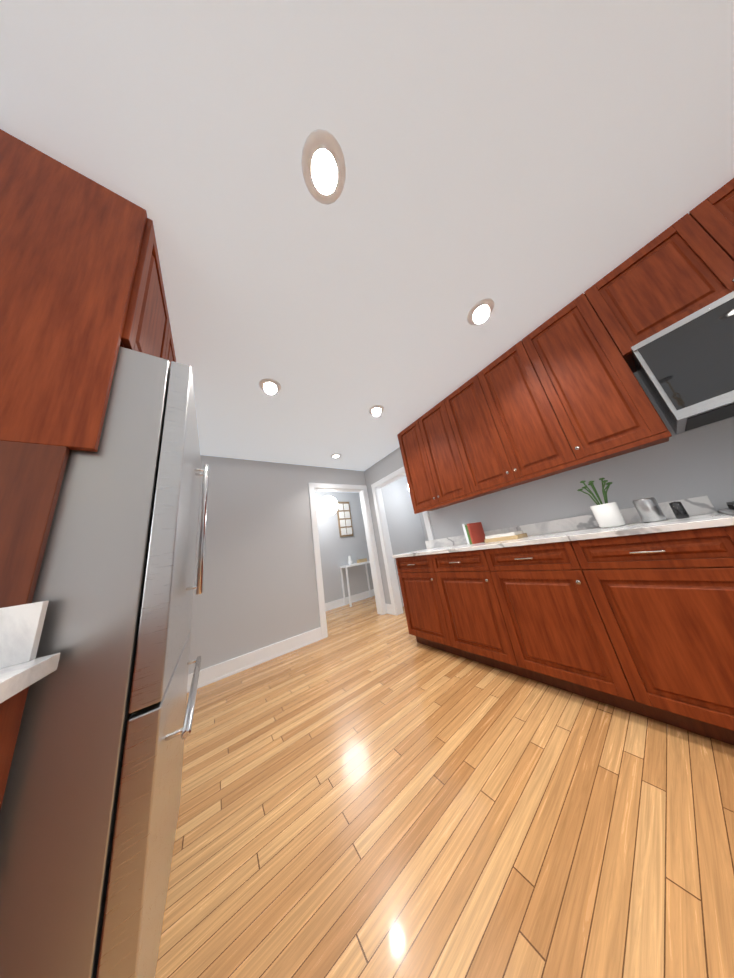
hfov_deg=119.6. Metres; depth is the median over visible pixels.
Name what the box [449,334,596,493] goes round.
upper cabinet
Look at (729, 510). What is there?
range
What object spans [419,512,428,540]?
wall
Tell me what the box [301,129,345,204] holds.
recessed light
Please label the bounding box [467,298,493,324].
recessed light
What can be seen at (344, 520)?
picture frame
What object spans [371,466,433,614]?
door frame
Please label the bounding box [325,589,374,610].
baseboard
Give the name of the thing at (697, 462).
wall
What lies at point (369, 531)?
door frame
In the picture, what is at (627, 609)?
base cabinet
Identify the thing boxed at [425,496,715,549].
backsplash
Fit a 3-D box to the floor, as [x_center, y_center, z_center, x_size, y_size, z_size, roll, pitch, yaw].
[-0.406,1.273,0.328,10.880,0.080,13.200,2,-20,-35]
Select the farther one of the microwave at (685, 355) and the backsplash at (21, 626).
the microwave at (685, 355)
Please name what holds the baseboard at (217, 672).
attached to the wall at (259, 586)
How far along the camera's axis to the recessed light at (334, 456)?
3.33 m
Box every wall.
[188,455,426,673]
[315,492,373,602]
[364,371,733,603]
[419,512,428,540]
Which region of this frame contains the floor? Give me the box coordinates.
[155,596,733,977]
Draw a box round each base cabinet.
[395,554,459,655]
[436,550,531,679]
[492,542,663,722]
[588,526,733,744]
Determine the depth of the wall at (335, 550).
4.87 m
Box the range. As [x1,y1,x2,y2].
[718,501,733,515]
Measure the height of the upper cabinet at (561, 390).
1.075 m
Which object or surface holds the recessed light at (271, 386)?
in the ceiling
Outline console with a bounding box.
[339,556,371,606]
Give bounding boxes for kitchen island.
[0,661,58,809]
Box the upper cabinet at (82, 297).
[0,129,175,607]
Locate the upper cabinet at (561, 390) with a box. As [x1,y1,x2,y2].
[530,282,692,461]
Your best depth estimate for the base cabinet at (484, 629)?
1.68 m
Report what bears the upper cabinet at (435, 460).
attached to the wall at (697, 462)
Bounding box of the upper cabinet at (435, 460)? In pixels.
[397,396,487,513]
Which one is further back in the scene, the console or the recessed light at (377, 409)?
the console
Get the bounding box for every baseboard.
[187,627,321,692]
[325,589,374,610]
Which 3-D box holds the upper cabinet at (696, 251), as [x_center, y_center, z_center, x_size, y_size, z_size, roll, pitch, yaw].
[1.885,-1.197,1.154,0.347,0.555,0.830,2,-20,-35]
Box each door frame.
[308,483,386,638]
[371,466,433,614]
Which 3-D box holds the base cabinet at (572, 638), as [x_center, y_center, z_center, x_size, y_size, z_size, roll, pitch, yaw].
[1.376,0.820,1.523,0.617,0.885,0.633,2,-20,-35]
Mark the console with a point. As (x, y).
(359, 561)
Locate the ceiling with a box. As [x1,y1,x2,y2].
[0,0,733,492]
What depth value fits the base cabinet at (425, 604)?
2.11 m
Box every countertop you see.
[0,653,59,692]
[392,511,733,557]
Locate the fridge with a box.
[0,347,208,977]
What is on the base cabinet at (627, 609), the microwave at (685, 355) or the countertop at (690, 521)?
the countertop at (690, 521)
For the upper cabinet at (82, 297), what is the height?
1.522 m
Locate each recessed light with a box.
[259,378,280,393]
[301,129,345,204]
[330,454,341,458]
[368,405,383,414]
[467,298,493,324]
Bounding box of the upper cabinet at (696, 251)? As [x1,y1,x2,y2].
[598,178,733,329]
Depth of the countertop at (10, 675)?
0.37 m
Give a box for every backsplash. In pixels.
[0,601,48,664]
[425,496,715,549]
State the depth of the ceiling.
0.87 m
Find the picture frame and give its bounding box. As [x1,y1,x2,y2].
[336,502,353,536]
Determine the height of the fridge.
1.760 m
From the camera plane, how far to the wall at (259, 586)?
2.76 m

